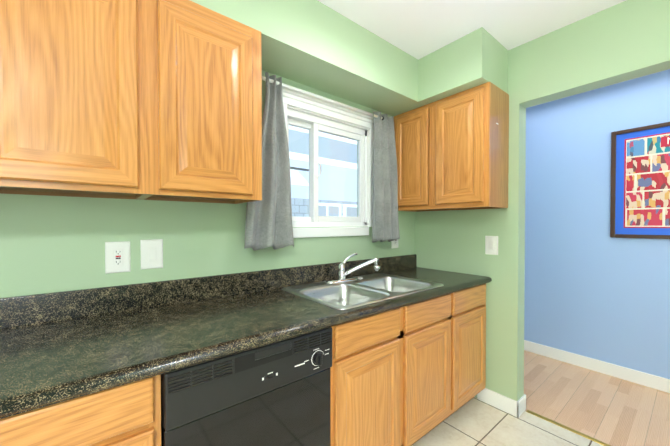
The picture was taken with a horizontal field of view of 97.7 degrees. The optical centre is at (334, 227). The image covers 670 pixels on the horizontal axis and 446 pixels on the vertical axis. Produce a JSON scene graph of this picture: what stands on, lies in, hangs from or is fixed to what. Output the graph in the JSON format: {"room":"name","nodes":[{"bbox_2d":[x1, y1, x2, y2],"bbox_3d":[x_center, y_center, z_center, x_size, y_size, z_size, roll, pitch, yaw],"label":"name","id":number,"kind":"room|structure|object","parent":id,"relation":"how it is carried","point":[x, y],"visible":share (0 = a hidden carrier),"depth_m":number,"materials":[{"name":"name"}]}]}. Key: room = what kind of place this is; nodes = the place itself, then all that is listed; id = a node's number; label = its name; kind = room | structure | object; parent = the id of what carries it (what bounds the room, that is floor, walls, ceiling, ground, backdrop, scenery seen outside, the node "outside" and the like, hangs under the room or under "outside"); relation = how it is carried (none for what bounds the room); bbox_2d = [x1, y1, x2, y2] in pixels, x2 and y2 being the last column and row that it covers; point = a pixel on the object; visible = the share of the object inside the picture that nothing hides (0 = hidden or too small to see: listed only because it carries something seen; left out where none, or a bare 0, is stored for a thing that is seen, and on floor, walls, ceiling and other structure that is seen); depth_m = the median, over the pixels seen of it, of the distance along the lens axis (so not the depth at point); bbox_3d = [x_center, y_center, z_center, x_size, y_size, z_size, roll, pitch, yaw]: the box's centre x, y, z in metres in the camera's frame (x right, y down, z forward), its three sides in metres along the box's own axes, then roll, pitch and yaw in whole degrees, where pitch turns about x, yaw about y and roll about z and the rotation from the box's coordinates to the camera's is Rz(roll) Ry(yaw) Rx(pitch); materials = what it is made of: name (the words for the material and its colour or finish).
{"room":"kitchen","nodes":[
{"label":"kitchen","id":0,"kind":"room"},
{"bbox_2d":[0,70,414,297],"bbox_3d":[-0.692,0.036,1.548,3.720,2.470,0.140,-1,1,-39],"label":"wall","id":1,"kind":"structure","parent":0,"point":[50,244],"depth_m":1.31,"materials":[{"name":"green paint"}]},
{"bbox_2d":[0,0,163,199],"bbox_3d":[-0.949,-0.506,1.031,0.529,0.768,0.328,-1,1,-39],"label":"upper cabinet","id":2,"kind":"object","parent":1,"relation":"attached to","point":[160,100],"depth_m":0.94,"materials":[{"name":"brown wood"}]},
{"bbox_2d":[105,241,130,273],"bbox_3d":[-0.933,0.127,1.258,0.088,0.134,0.010,-1,1,-39],"label":"outlet","id":3,"kind":"object","parent":1,"relation":"attached to","point":[117,257],"visible":1,"depth_m":1.26,"materials":[{"name":"white plastic"}]},
{"bbox_2d":[140,239,162,269],"bbox_3d":[-0.835,0.121,1.336,0.088,0.134,0.012,-1,1,-39],"label":"rocker light switch","id":4,"kind":"object","parent":1,"relation":"attached to","point":[151,254],"visible":1,"depth_m":1.33,"materials":[{"name":"white plastic"}]},
{"bbox_2d":[159,0,261,203],"bbox_3d":[-0.616,-0.510,1.299,0.487,0.768,0.328,-1,1,-39],"label":"upper cabinet","id":5,"kind":"object","parent":1,"relation":"attached to","point":[213,65],"depth_m":1.19,"materials":[{"name":"brown wood"}]},
{"bbox_2d":[244,72,399,250],"bbox_3d":[-0.015,-0.371,1.901,1.222,0.980,0.149,-1,1,-39],"label":"curtains","id":6,"kind":"object","parent":1,"relation":"attached to","point":[268,222],"visible":0.92,"depth_m":1.65,"materials":[{"name":"grey fabric"}]},
{"bbox_2d":[282,87,373,237],"bbox_3d":[-0.032,-0.395,2.022,0.852,0.910,0.144,-1,1,-39],"label":"window unit","id":7,"kind":"structure","parent":1,"relation":"in","point":[314,116],"depth_m":1.99,"materials":[{"name":"white plastic"}]},
{"bbox_2d":[391,239,397,248],"bbox_3d":[0.497,0.103,2.411,0.088,0.134,0.010,-1,1,-39],"label":"outlet","id":8,"kind":"object","parent":1,"relation":"attached to","point":[394,243],"visible":0.58,"depth_m":2.40,"materials":[{"name":"white plastic"}]},
{"bbox_2d":[190,0,507,115],"bbox_3d":[-0.382,-1.044,1.213,3.399,0.299,0.749,-1,1,-39],"label":"soffit","id":9,"kind":"structure","parent":0,"point":[317,45],"depth_m":1.77,"materials":[{"name":"green paint"}]},
{"bbox_2d":[317,0,667,106],"bbox_3d":[0.986,-1.236,0.484,4.896,0.100,3.880,-1,1,-39],"label":"ceiling","id":10,"kind":"structure","parent":0,"point":[418,29],"depth_m":1.67,"materials":[{"name":"white paint"}]},
{"bbox_2d":[412,397,602,445],"bbox_3d":[0.505,1.329,0.127,3.658,0.080,3.880,-1,1,-39],"label":"floor","id":11,"kind":"structure","parent":0,"point":[474,421],"depth_m":1.82,"materials":[{"name":"beige tile"}]},
{"bbox_2d":[0,374,160,445],"bbox_3d":[-1.039,0.844,0.778,0.920,0.874,0.632,-1,1,-39],"label":"base cabinet","id":12,"kind":"object","parent":11,"relation":"on","point":[128,414],"visible":0.52,"depth_m":0.73,"materials":[{"name":"brown wood"}]},
{"bbox_2d":[161,327,331,445],"bbox_3d":[-0.425,0.840,1.235,0.598,0.871,0.638,-1,1,-39],"label":"dishwasher","id":13,"kind":"object","parent":11,"relation":"on","point":[275,394],"visible":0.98,"depth_m":0.99,"materials":[{"name":"black"}]},
{"bbox_2d":[330,305,409,445],"bbox_3d":[-0.016,0.834,1.603,0.488,0.874,0.632,-1,1,-39],"label":"base cabinet","id":14,"kind":"object","parent":11,"relation":"on","point":[370,369],"depth_m":1.35,"materials":[{"name":"brown wood"}]},
{"bbox_2d":[0,252,491,418],"bbox_3d":[-0.241,0.351,1.405,2.958,0.354,0.652,-1,1,-39],"label":"countertop","id":15,"kind":"structure","parent":14,"relation":"on","point":[57,347],"depth_m":1.13,"materials":[{"name":"stone"}]},
{"bbox_2d":[326,252,379,282],"bbox_3d":[0.117,0.259,1.893,0.330,0.182,0.196,-1,1,-39],"label":"faucet","id":16,"kind":"object","parent":15,"relation":"on","point":[342,278],"depth_m":1.91,"materials":[{"name":"silver metal"}]},
{"bbox_2d":[410,291,457,445],"bbox_3d":[0.337,0.830,1.887,0.531,0.874,0.632,-1,1,-39],"label":"base cabinet","id":17,"kind":"object","parent":11,"relation":"on","point":[410,375],"depth_m":1.66,"materials":[{"name":"brown wood"}]},
{"bbox_2d":[458,284,485,408],"bbox_3d":[0.702,0.826,2.182,0.519,0.874,0.632,-1,1,-39],"label":"base cabinet","id":18,"kind":"object","parent":11,"relation":"on","point":[471,301],"depth_m":1.94,"materials":[{"name":"brown wood"}]},
{"bbox_2d":[526,410,610,445],"bbox_3d":[2.192,1.276,0.948,0.030,0.005,2.760,-1,1,-39],"label":"threshold strip","id":19,"kind":"object","parent":11,"relation":"on","point":[569,429],"depth_m":1.84,"materials":[{"name":"gold metal"}]},
{"bbox_2d":[415,0,669,400],"bbox_3d":[1.883,0.040,1.223,0.120,2.470,3.600,-1,1,-39],"label":"wall","id":20,"kind":"structure","parent":0,"point":[626,40],"depth_m":1.96,"materials":[{"name":"green paint"}]},
{"bbox_2d":[394,82,508,211],"bbox_3d":[0.822,-0.521,2.183,0.314,0.768,0.755,-1,1,-39],"label":"upper cabinet","id":21,"kind":"object","parent":20,"relation":"attached to","point":[452,152],"visible":0.92,"depth_m":1.97,"materials":[{"name":"brown wood"}]},
{"bbox_2d":[485,236,497,254],"bbox_3d":[1.109,0.125,2.077,0.012,0.134,0.088,-1,1,-39],"label":"light switch","id":22,"kind":"object","parent":20,"relation":"attached to","point":[491,245],"visible":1,"depth_m":2.07,"materials":[{"name":"white plastic"}]},
{"bbox_2d":[477,388,520,417],"bbox_3d":[1.137,1.213,2.055,0.013,0.105,0.273,-1,1,-39],"label":"baseboard","id":23,"kind":"structure","parent":20,"relation":"attached to","point":[517,409],"depth_m":2.03,"materials":[{"name":"white wood"}]},
{"bbox_2d":[519,394,525,411],"bbox_3d":[1.077,1.209,2.346,0.017,0.105,0.803,-1,1,-39],"label":"baseboard","id":24,"kind":"structure","parent":20,"relation":"attached to","point":[523,399],"depth_m":2.00,"materials":[{"name":"white wood"}]},
{"bbox_2d":[524,350,669,445],"bbox_3d":[2.410,1.310,1.664,1.238,0.080,3.880,-1,1,-39],"label":"floor","id":25,"kind":"structure","parent":0,"point":[609,409],"depth_m":2.10,"materials":[{"name":"beige wood"}]},
{"bbox_2d":[524,69,669,378],"bbox_3d":[2.837,0.031,1.993,0.140,2.470,3.600,-1,1,-39],"label":"wall","id":26,"kind":"structure","parent":0,"point":[594,289],"depth_m":2.59,"materials":[{"name":"blue paint"}]},
{"bbox_2d":[524,340,669,392],"bbox_3d":[2.776,1.214,1.959,0.017,0.105,3.600,-1,1,-39],"label":"baseboard","id":27,"kind":"structure","parent":26,"relation":"attached to","point":[642,378],"depth_m":2.53,"materials":[{"name":"white wood"}]},
{"bbox_2d":[610,122,669,238],"bbox_3d":[2.590,-0.358,2.161,0.026,0.889,0.810,-1,1,-39],"label":"framed picture","id":28,"kind":"object","parent":26,"relation":"attached to","point":[640,185],"visible":1,"depth_m":2.34,"materials":[{"name":"multicoloured paper"}]},
{"label":"outside","id":29,"kind":"structure","parent":0,"visible":0},
{"bbox_2d":[289,126,356,216],"bbox_3d":[-0.801,0.245,3.660,9.000,3.400,3.240,-1,1,-39],"label":"window glass","id":30,"kind":"structure","parent":29,"point":[334,197],"depth_m":5.67,"materials":[{"name":"clear glass"}]}
]}

